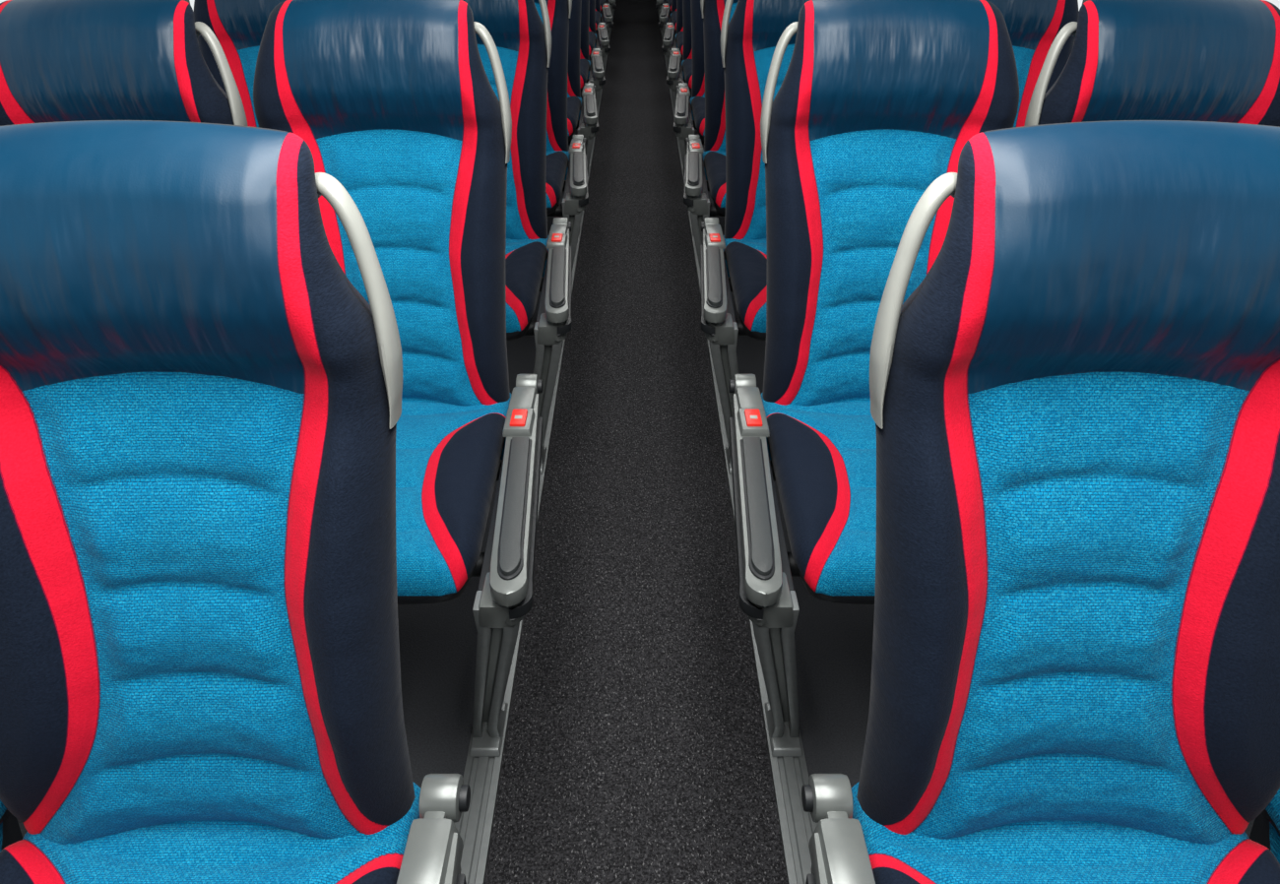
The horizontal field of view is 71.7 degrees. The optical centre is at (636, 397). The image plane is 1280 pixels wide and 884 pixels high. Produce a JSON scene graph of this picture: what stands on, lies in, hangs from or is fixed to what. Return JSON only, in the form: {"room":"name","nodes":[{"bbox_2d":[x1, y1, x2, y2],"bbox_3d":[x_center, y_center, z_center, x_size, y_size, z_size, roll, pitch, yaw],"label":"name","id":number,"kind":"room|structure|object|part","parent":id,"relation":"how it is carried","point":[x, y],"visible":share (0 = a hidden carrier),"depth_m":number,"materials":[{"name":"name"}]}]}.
{"room":"vehicle interior","nodes":[
{"label":"vehicle interior","id":0,"kind":"room"},
{"bbox_2d":[16,19,1255,837],"bbox_3d":[0.000,-1.049,4.475,2.500,0.060,13.950,0,31,0],"label":"floor","id":1,"kind":"structure","parent":0,"point":[438,641],"depth_m":1.77,"materials":[{"name":"carpet"}]},
{"bbox_2d":[0,800,23,852],"bbox_3d":[-0.910,0.436,0.794,0.447,1.194,0.689,0,31,0],"label":"seat","id":2,"kind":"object","parent":1,"relation":"on","point":[10,831],"visible":0.54,"depth_m":1.01,"materials":[{"name":"fabric"}]},
{"bbox_2d":[0,800,9,823],"bbox_3d":[-0.917,0.588,0.784,0.422,0.114,0.515,0,31,0],"label":"seat cushion","id":3,"kind":"object","parent":2,"relation":"on","point":[4,812],"depth_m":0.99,"materials":[{"name":"fabric"}]},
{"bbox_2d":[0,0,248,126],"bbox_3d":[-0.910,-0.007,1.529,0.447,1.194,0.689,0,31,0],"label":"seat","id":4,"kind":"object","parent":1,"relation":"on","point":[61,60],"visible":0.14,"depth_m":1.46,"materials":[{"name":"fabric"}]},
{"bbox_3d":[-0.719,-0.532,1.548,0.099,0.229,0.039,27,40,37],"label":"grab handle","id":5,"kind":"part","parent":4,"relation":"part of","materials":[{"name":"plastic"}]},
{"bbox_2d":[192,0,285,127],"bbox_3d":[-0.910,-0.450,2.264,0.447,1.194,0.689,0,31,0],"label":"seat","id":6,"kind":"object","parent":1,"relation":"on","point":[239,26],"visible":0.03,"depth_m":2.24,"materials":[{"name":"fabric"}]},
{"bbox_2d":[454,10,614,883],"bbox_3d":[-0.271,-1.070,4.439,0.062,0.013,13.870,0,31,0],"label":"rail","id":7,"kind":"object","parent":1,"relation":"on","point":[481,774],"visible":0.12,"depth_m":1.53,"materials":[{"name":"metal"}]},
{"bbox_2d":[0,120,470,883],"bbox_3d":[-0.572,0.455,0.750,0.856,1.180,0.784,0,31,0],"label":"seat","id":8,"kind":"object","parent":7,"relation":"on","point":[201,408],"visible":1,"depth_m":0.82,"materials":[{"name":"fabric"}]},
{"bbox_2d":[0,782,420,883],"bbox_3d":[-0.449,0.588,0.784,0.422,0.114,0.515,0,31,0],"label":"seat cushion","id":9,"kind":"object","parent":8,"relation":"on","point":[341,848],"depth_m":0.91,"materials":[{"name":"fabric"}]},
{"bbox_3d":[-0.251,-0.089,0.813,0.099,0.229,0.039,27,40,37],"label":"grab handle","id":10,"kind":"part","parent":8,"relation":"part of","materials":[{"name":"plastic"}]},
{"bbox_3d":[-0.199,0.610,0.729,0.080,0.163,0.591,-2,31,-3],"label":"armrest","id":11,"kind":"part","parent":8,"relation":"part of","materials":[{"name":"silver metal"}]},
{"bbox_2d":[253,0,543,757],"bbox_3d":[-0.572,0.012,1.485,0.856,1.180,0.784,0,31,0],"label":"seat","id":12,"kind":"object","parent":7,"relation":"on","point":[396,101],"visible":0.64,"depth_m":1.51,"materials":[{"name":"fabric"}]},
{"bbox_3d":[-0.447,-0.276,1.608,0.436,0.814,0.277,0,31,0],"label":"backrest","id":13,"kind":"part","parent":12,"relation":"part of","materials":[{"name":"fabric"}]},
{"bbox_2d":[395,392,511,604],"bbox_3d":[-0.449,0.146,1.520,0.422,0.114,0.515,0,31,0],"label":"seat cushion","id":14,"kind":"object","parent":12,"relation":"on","point":[450,447],"depth_m":1.44,"materials":[{"name":"fabric"}]},
{"bbox_3d":[-0.251,-0.532,1.548,0.099,0.229,0.039,27,40,37],"label":"grab handle","id":15,"kind":"part","parent":12,"relation":"part of","materials":[{"name":"plastic"}]},
{"bbox_3d":[-0.199,0.167,1.464,0.080,0.163,0.591,-2,31,-3],"label":"armrest","id":16,"kind":"part","parent":12,"relation":"part of","materials":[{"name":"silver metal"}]},
{"bbox_2d":[462,0,572,473],"bbox_3d":[-0.572,-0.431,2.220,0.856,1.180,0.784,0,31,0],"label":"seat","id":17,"kind":"object","parent":7,"relation":"on","point":[536,261],"visible":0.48,"depth_m":2.26,"materials":[{"name":"fabric"}]},
{"bbox_3d":[-0.447,-0.719,2.343,0.436,0.814,0.277,0,31,0],"label":"backrest","id":18,"kind":"part","parent":17,"relation":"part of","materials":[{"name":"fabric"}]},
{"bbox_2d":[505,235,548,340],"bbox_3d":[-0.449,-0.297,2.255,0.422,0.114,0.515,0,31,0],"label":"seat cushion","id":19,"kind":"object","parent":17,"relation":"on","point":[526,256],"depth_m":2.16,"materials":[{"name":"fabric"}]},
{"bbox_3d":[-0.251,-0.974,2.283,0.099,0.229,0.039,27,40,37],"label":"grab handle","id":20,"kind":"part","parent":17,"relation":"part of","materials":[{"name":"plastic"}]},
{"bbox_3d":[-0.199,-0.276,2.199,0.080,0.163,0.591,-2,31,-3],"label":"armrest","id":21,"kind":"part","parent":17,"relation":"part of","materials":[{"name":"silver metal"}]},
{"bbox_2d":[533,0,588,267],"bbox_3d":[-0.572,-0.874,2.955,0.856,1.180,0.784,0,31,0],"label":"seat","id":22,"kind":"object","parent":7,"relation":"on","point":[566,171],"visible":0.27,"depth_m":3.00,"materials":[{"name":"fabric"}]},
{"bbox_3d":[-0.447,-1.161,3.078,0.436,0.814,0.277,0,31,0],"label":"backrest","id":23,"kind":"part","parent":22,"relation":"part of","materials":[{"name":"fabric"}]},
{"bbox_2d":[545,150,570,215],"bbox_3d":[-0.449,-0.740,2.990,0.422,0.114,0.515,0,31,0],"label":"seat cushion","id":24,"kind":"object","parent":22,"relation":"on","point":[557,172],"depth_m":2.89,"materials":[{"name":"fabric"}]},
{"bbox_3d":[-0.251,-1.417,3.018,0.099,0.229,0.039,27,40,37],"label":"grab handle","id":25,"kind":"part","parent":22,"relation":"part of","materials":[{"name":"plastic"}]},
{"bbox_3d":[-0.199,-0.719,2.934,0.080,0.163,0.591,-2,31,-3],"label":"armrest","id":26,"kind":"part","parent":22,"relation":"part of","materials":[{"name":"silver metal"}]},
{"bbox_2d":[567,0,598,237],"bbox_3d":[-0.572,-1.316,3.690,0.856,1.180,0.784,0,31,0],"label":"seat","id":27,"kind":"object","parent":7,"relation":"on","point":[582,115],"visible":0.23,"depth_m":3.74,"materials":[{"name":"fabric"}]},
{"bbox_2d":[567,96,581,141],"bbox_3d":[-0.449,-1.182,3.724,0.422,0.114,0.515,0,31,0],"label":"seat cushion","id":28,"kind":"object","parent":27,"relation":"on","point":[574,103],"depth_m":3.61,"materials":[{"name":"fabric"}]},
{"bbox_3d":[-0.447,-1.604,3.813,0.436,0.814,0.277,0,31,0],"label":"backrest","id":29,"kind":"part","parent":27,"relation":"part of","materials":[{"name":"fabric"}]},
{"bbox_3d":[-0.199,-1.161,3.669,0.080,0.163,0.591,-2,31,-3],"label":"armrest","id":30,"kind":"part","parent":27,"relation":"part of","materials":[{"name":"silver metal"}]},
{"bbox_2d":[579,0,605,176],"bbox_3d":[-0.572,-1.759,4.425,0.856,1.180,0.784,0,31,0],"label":"seat","id":31,"kind":"object","parent":7,"relation":"on","point":[591,72],"visible":0.16,"depth_m":4.44,"materials":[{"name":"fabric"}]},
{"bbox_3d":[-0.447,-2.047,4.548,0.436,0.814,0.277,0,31,0],"label":"backrest","id":32,"kind":"part","parent":31,"relation":"part of","materials":[{"name":"fabric"}]},
{"bbox_2d":[579,58,590,93],"bbox_3d":[-0.449,-1.625,4.460,0.422,0.114,0.515,0,31,0],"label":"seat cushion","id":33,"kind":"object","parent":31,"relation":"on","point":[585,63],"depth_m":4.36,"materials":[{"name":"fabric"}]},
{"bbox_3d":[-0.199,-1.604,4.404,0.080,0.163,0.591,-2,31,-3],"label":"armrest","id":34,"kind":"part","parent":31,"relation":"part of","materials":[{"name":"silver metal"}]},
{"bbox_2d":[588,0,610,70],"bbox_3d":[-0.572,-2.202,5.160,0.856,1.180,0.784,0,31,0],"label":"seat","id":35,"kind":"object","parent":7,"relation":"on","point":[603,42],"visible":0.15,"depth_m":5.10,"materials":[{"name":"plastic"}]},
{"bbox_3d":[-0.447,-2.489,5.283,0.436,0.814,0.277,0,31,0],"label":"backrest","id":36,"kind":"part","parent":35,"relation":"part of","materials":[{"name":"fabric"}]},
{"bbox_2d":[588,31,596,60],"bbox_3d":[-0.449,-2.068,5.194,0.422,0.114,0.515,0,31,0],"label":"seat cushion","id":37,"kind":"object","parent":35,"relation":"on","point":[592,34],"depth_m":5.10,"materials":[{"name":"fabric"}]},
{"bbox_3d":[-0.199,-2.046,5.139,0.080,0.163,0.591,-2,31,-3],"label":"armrest","id":38,"kind":"part","parent":35,"relation":"part of","materials":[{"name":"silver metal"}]},
{"bbox_2d":[595,0,613,99],"bbox_3d":[-0.572,-2.644,5.895,0.856,1.180,0.784,0,31,0],"label":"seat","id":39,"kind":"object","parent":7,"relation":"on","point":[606,17],"visible":0.16,"depth_m":5.77,"materials":[{"name":"fabric"}]},
{"bbox_3d":[-0.447,-2.932,6.018,0.436,0.814,0.277,0,31,0],"label":"backrest","id":40,"kind":"part","parent":39,"relation":"part of","materials":[{"name":"fabric"}]},
{"bbox_2d":[595,10,601,33],"bbox_3d":[-0.449,-2.510,5.929,0.422,0.114,0.515,0,31,0],"label":"seat cushion","id":41,"kind":"object","parent":39,"relation":"on","point":[598,13],"depth_m":5.84,"materials":[{"name":"fabric"}]},
{"bbox_3d":[-0.199,-2.489,5.874,0.080,0.163,0.591,-2,31,-3],"label":"armrest","id":42,"kind":"part","parent":39,"relation":"part of","materials":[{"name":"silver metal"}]},
{"bbox_2d":[600,0,616,15],"bbox_3d":[-0.572,-3.087,6.630,0.856,1.180,0.784,0,31,0],"label":"seat","id":43,"kind":"object","parent":7,"relation":"on","point":[611,3],"visible":0.11,"depth_m":6.38,"materials":[{"name":"plastic"}]},
{"bbox_2d":[600,0,605,13],"bbox_3d":[-0.449,-2.953,6.664,0.422,0.114,0.515,0,31,0],"label":"seat cushion","id":44,"kind":"object","parent":43,"relation":"on","point":[603,2],"depth_m":6.49,"materials":[{"name":"fabric"}]},
{"bbox_3d":[-0.199,-2.932,6.609,0.080,0.163,0.591,-2,31,-3],"label":"armrest","id":45,"kind":"part","parent":43,"relation":"part of","materials":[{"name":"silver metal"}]},
{"bbox_2d":[484,0,787,883],"bbox_3d":[0.000,-1.067,4.441,0.478,0.006,13.870,0,31,0],"label":"carpet runner","id":46,"kind":"object","parent":1,"relation":"on","point":[636,748],"visible":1,"depth_m":1.95,"materials":[{"name":"black carpet"}]},
{"bbox_2d":[657,10,817,883],"bbox_3d":[0.271,-1.070,4.439,0.062,0.013,13.870,0,31,0],"label":"rail","id":47,"kind":"object","parent":1,"relation":"on","point":[789,774],"visible":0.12,"depth_m":1.53,"materials":[{"name":"metal"}]},
{"bbox_2d":[655,0,671,15],"bbox_3d":[0.572,-3.087,6.630,0.856,1.180,0.784,0,31,0],"label":"seat","id":48,"kind":"object","parent":47,"relation":"on","point":[660,3],"visible":0.08,"depth_m":6.38,"materials":[{"name":"plastic"}]},
{"bbox_3d":[0.199,-2.932,6.609,0.080,0.163,0.591,2,31,3],"label":"armrest","id":49,"kind":"part","parent":48,"relation":"part of","materials":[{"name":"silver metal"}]},
{"bbox_2d":[666,0,671,13],"bbox_3d":[0.449,-2.953,6.664,0.422,0.114,0.515,0,31,0],"label":"seat cushion","id":50,"kind":"object","parent":48,"relation":"on","point":[669,2],"depth_m":6.49,"materials":[{"name":"fabric"}]},
{"bbox_2d":[658,0,676,99],"bbox_3d":[0.572,-2.644,5.895,0.856,1.180,0.784,0,31,0],"label":"seat","id":51,"kind":"object","parent":47,"relation":"on","point":[666,17],"visible":0.14,"depth_m":5.77,"materials":[{"name":"plastic"}]},
{"bbox_3d":[0.199,-2.489,5.874,0.080,0.163,0.591,2,31,3],"label":"armrest","id":52,"kind":"part","parent":51,"relation":"part of","materials":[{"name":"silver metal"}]},
{"bbox_2d":[670,10,676,33],"bbox_3d":[0.449,-2.510,5.929,0.422,0.114,0.515,0,31,0],"label":"seat cushion","id":53,"kind":"object","parent":51,"relation":"on","point":[673,13],"depth_m":5.84,"materials":[{"name":"fabric"}]},
{"bbox_3d":[0.447,-2.932,6.018,0.436,0.814,0.277,0,31,0],"label":"backrest","id":54,"kind":"part","parent":51,"relation":"part of","materials":[{"name":"fabric"}]},
{"bbox_2d":[661,0,683,70],"bbox_3d":[0.572,-2.202,5.160,0.856,1.180,0.784,0,31,0],"label":"seat","id":55,"kind":"object","parent":47,"relation":"on","point":[669,42],"visible":0.16,"depth_m":5.10,"materials":[{"name":"fabric"}]},
{"bbox_3d":[0.199,-2.046,5.139,0.080,0.163,0.591,2,31,3],"label":"armrest","id":56,"kind":"part","parent":55,"relation":"part of","materials":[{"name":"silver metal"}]},
{"bbox_2d":[675,31,683,60],"bbox_3d":[0.449,-2.068,5.194,0.422,0.114,0.515,0,31,0],"label":"seat cushion","id":57,"kind":"object","parent":55,"relation":"on","point":[679,34],"depth_m":5.10,"materials":[{"name":"fabric"}]},
{"bbox_3d":[0.447,-2.489,5.283,0.436,0.814,0.277,0,31,0],"label":"backrest","id":58,"kind":"part","parent":55,"relation":"part of","materials":[{"name":"fabric"}]},
{"bbox_2d":[666,0,692,176],"bbox_3d":[0.572,-1.759,4.425,0.856,1.180,0.784,0,31,0],"label":"seat","id":59,"kind":"object","parent":47,"relation":"on","point":[679,72],"visible":0.2,"depth_m":4.44,"materials":[{"name":"fabric"}]},
{"bbox_3d":[0.199,-1.604,4.404,0.080,0.163,0.591,2,31,3],"label":"armrest","id":60,"kind":"part","parent":59,"relation":"part of","materials":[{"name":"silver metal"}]},
{"bbox_2d":[681,58,692,93],"bbox_3d":[0.449,-1.625,4.460,0.422,0.114,0.515,0,31,0],"label":"seat cushion","id":61,"kind":"object","parent":59,"relation":"on","point":[686,63],"depth_m":4.36,"materials":[{"name":"fabric"}]},
{"bbox_3d":[0.447,-2.047,4.548,0.436,0.814,0.277,0,31,0],"label":"backrest","id":62,"kind":"part","parent":59,"relation":"part of","materials":[{"name":"fabric"}]},
{"bbox_2d":[673,0,704,237],"bbox_3d":[0.572,-1.316,3.690,0.856,1.180,0.784,0,31,0],"label":"seat","id":63,"kind":"object","parent":47,"relation":"on","point":[689,115],"visible":0.18,"depth_m":3.74,"materials":[{"name":"fabric"}]},
{"bbox_3d":[0.199,-1.161,3.669,0.080,0.163,0.591,2,31,3],"label":"armrest","id":64,"kind":"part","parent":63,"relation":"part of","materials":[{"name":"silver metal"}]},
{"bbox_2d":[690,96,704,141],"bbox_3d":[0.449,-1.182,3.724,0.422,0.114,0.515,0,31,0],"label":"seat cushion","id":65,"kind":"object","parent":63,"relation":"on","point":[697,103],"depth_m":3.61,"materials":[{"name":"fabric"}]},
{"bbox_3d":[0.447,-1.604,3.813,0.436,0.814,0.277,0,31,0],"label":"backrest","id":66,"kind":"part","parent":63,"relation":"part of","materials":[{"name":"fabric"}]},
{"bbox_2d":[683,0,738,267],"bbox_3d":[0.572,-0.874,2.955,0.856,1.180,0.784,0,31,0],"label":"seat","id":67,"kind":"object","parent":47,"relation":"on","point":[705,171],"visible":0.29,"depth_m":3.00,"materials":[{"name":"fabric"}]},
{"bbox_3d":[0.199,-0.719,2.934,0.080,0.163,0.591,2,31,3],"label":"armrest","id":68,"kind":"part","parent":67,"relation":"part of","materials":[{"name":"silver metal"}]},
{"bbox_3d":[0.251,-1.417,3.018,0.099,0.229,0.039,-27,40,-37],"label":"grab handle","id":69,"kind":"part","parent":67,"relation":"part of","materials":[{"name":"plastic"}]},
{"bbox_2d":[702,150,726,215],"bbox_3d":[0.449,-0.740,2.990,0.422,0.114,0.515,0,31,0],"label":"seat cushion","id":70,"kind":"object","parent":67,"relation":"on","point":[714,172],"depth_m":2.89,"materials":[{"name":"fabric"}]},
{"bbox_3d":[0.447,-1.161,3.078,0.436,0.814,0.277,0,31,0],"label":"backrest","id":71,"kind":"part","parent":67,"relation":"part of","materials":[{"name":"fabric"}]},
{"bbox_2d":[700,0,809,473],"bbox_3d":[0.572,-0.431,2.220,0.856,1.180,0.784,0,31,0],"label":"seat","id":72,"kind":"object","parent":47,"relation":"on","point":[736,261],"visible":0.34,"depth_m":2.26,"materials":[{"name":"fabric"}]},
{"bbox_3d":[0.199,-0.276,2.199,0.080,0.163,0.591,2,31,3],"label":"armrest","id":73,"kind":"part","parent":72,"relation":"part of","materials":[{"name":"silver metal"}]},
{"bbox_3d":[0.251,-0.974,2.283,0.099,0.229,0.039,-27,40,-37],"label":"grab handle","id":74,"kind":"part","parent":72,"relation":"part of","materials":[{"name":"plastic"}]},
{"bbox_2d":[723,235,767,340],"bbox_3d":[0.449,-0.297,2.255,0.422,0.114,0.515,0,31,0],"label":"seat cushion","id":75,"kind":"object","parent":72,"relation":"on","point":[744,256],"depth_m":2.16,"materials":[{"name":"fabric"}]},
{"bbox_3d":[0.447,-0.719,2.343,0.436,0.814,0.277,0,31,0],"label":"backrest","id":76,"kind":"part","parent":72,"relation":"part of","materials":[{"name":"fabric"}]},
{"bbox_2d":[728,0,1019,757],"bbox_3d":[0.572,0.012,1.485,0.856,1.180,0.784,0,31,0],"label":"seat","id":77,"kind":"object","parent":47,"relation":"on","point":[875,101],"visible":0.63,"depth_m":1.51,"materials":[{"name":"fabric"}]},
{"bbox_3d":[0.199,0.167,1.464,0.080,0.163,0.591,2,31,3],"label":"armrest","id":78,"kind":"part","parent":77,"relation":"part of","materials":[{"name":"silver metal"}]},
{"bbox_3d":[0.251,-0.532,1.548,0.099,0.229,0.039,-27,40,-37],"label":"grab handle","id":79,"kind":"part","parent":77,"relation":"part of","materials":[{"name":"plastic"}]},
{"bbox_2d":[761,392,876,604],"bbox_3d":[0.449,0.146,1.520,0.422,0.114,0.515,0,31,0],"label":"seat cushion","id":80,"kind":"object","parent":77,"relation":"on","point":[821,447],"depth_m":1.44,"materials":[{"name":"fabric"}]},
{"bbox_3d":[0.447,-0.276,1.608,0.436,0.814,0.277,0,31,0],"label":"backrest","id":81,"kind":"part","parent":77,"relation":"part of","materials":[{"name":"fabric"}]},
{"bbox_2d":[801,120,1279,883],"bbox_3d":[0.572,0.455,0.750,0.856,1.180,0.784,0,31,0],"label":"seat","id":82,"kind":"object","parent":47,"relation":"on","point":[1075,407],"visible":1,"depth_m":0.82,"materials":[{"name":"fabric"}]},
{"bbox_3d":[0.199,0.610,0.729,0.080,0.163,0.591,2,31,3],"label":"armrest","id":83,"kind":"part","parent":82,"relation":"part of","materials":[{"name":"silver metal"}]},
{"bbox_3d":[0.251,-0.089,0.813,0.099,0.229,0.039,-27,40,-37],"label":"grab handle","id":84,"kind":"part","parent":82,"relation":"part of","materials":[{"name":"plastic"}]},
{"bbox_2d":[851,782,1279,883],"bbox_3d":[0.449,0.588,0.784,0.422,0.114,0.515,0,31,0],"label":"seat cushion","id":85,"kind":"object","parent":82,"relation":"on","point":[930,848],"depth_m":0.91,"materials":[{"name":"fabric"}]},
{"bbox_2d":[986,0,1079,127],"bbox_3d":[0.910,-0.450,2.264,0.447,1.194,0.689,0,31,0],"label":"seat","id":86,"kind":"object","parent":1,"relation":"on","point":[1032,26],"visible":0.03,"depth_m":2.24,"materials":[{"name":"fabric"}]},
{"bbox_2d":[1024,0,1279,127],"bbox_3d":[0.910,-0.007,1.529,0.447,1.194,0.689,0,31,0],"label":"seat","id":87,"kind":"object","parent":1,"relation":"on","point":[1189,60],"visible":0.14,"depth_m":1.46,"materials":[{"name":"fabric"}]},
{"bbox_3d":[0.719,-0.532,1.548,0.099,0.229,0.039,-27,40,-37],"label":"grab handle","id":88,"kind":"part","parent":87,"relation":"part of","materials":[{"name":"plastic"}]},
{"bbox_2d":[1248,788,1279,863],"bbox_3d":[0.910,0.436,0.794,0.447,1.194,0.689,0,31,0],"label":"seat","id":89,"kind":"object","parent":1,"relation":"on","point":[1265,831],"visible":0.56,"depth_m":0.99,"materials":[{"name":"fabric"}]},
{"bbox_3d":[0.915,0.167,0.873,0.436,0.814,0.277,0,31,0],"label":"backrest","id":90,"kind":"part","parent":89,"relation":"part of","materials":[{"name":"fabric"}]},
{"bbox_2d":[1262,788,1279,835],"bbox_3d":[0.917,0.588,0.784,0.422,0.114,0.515,0,31,0],"label":"seat cushion","id":91,"kind":"object","parent":89,"relation":"on","point":[1271,813],"depth_m":0.99,"materials":[{"name":"fabric"}]},
{"bbox_2d":[615,0,656,0],"bbox_3d":[0.000,-5.569,9.866,2.500,2.120,0.050,0,31,0],"label":"wall","id":92,"kind":"structure","parent":0,"point":[615,0],"depth_m":10.39,"materials":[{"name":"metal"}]}
]}

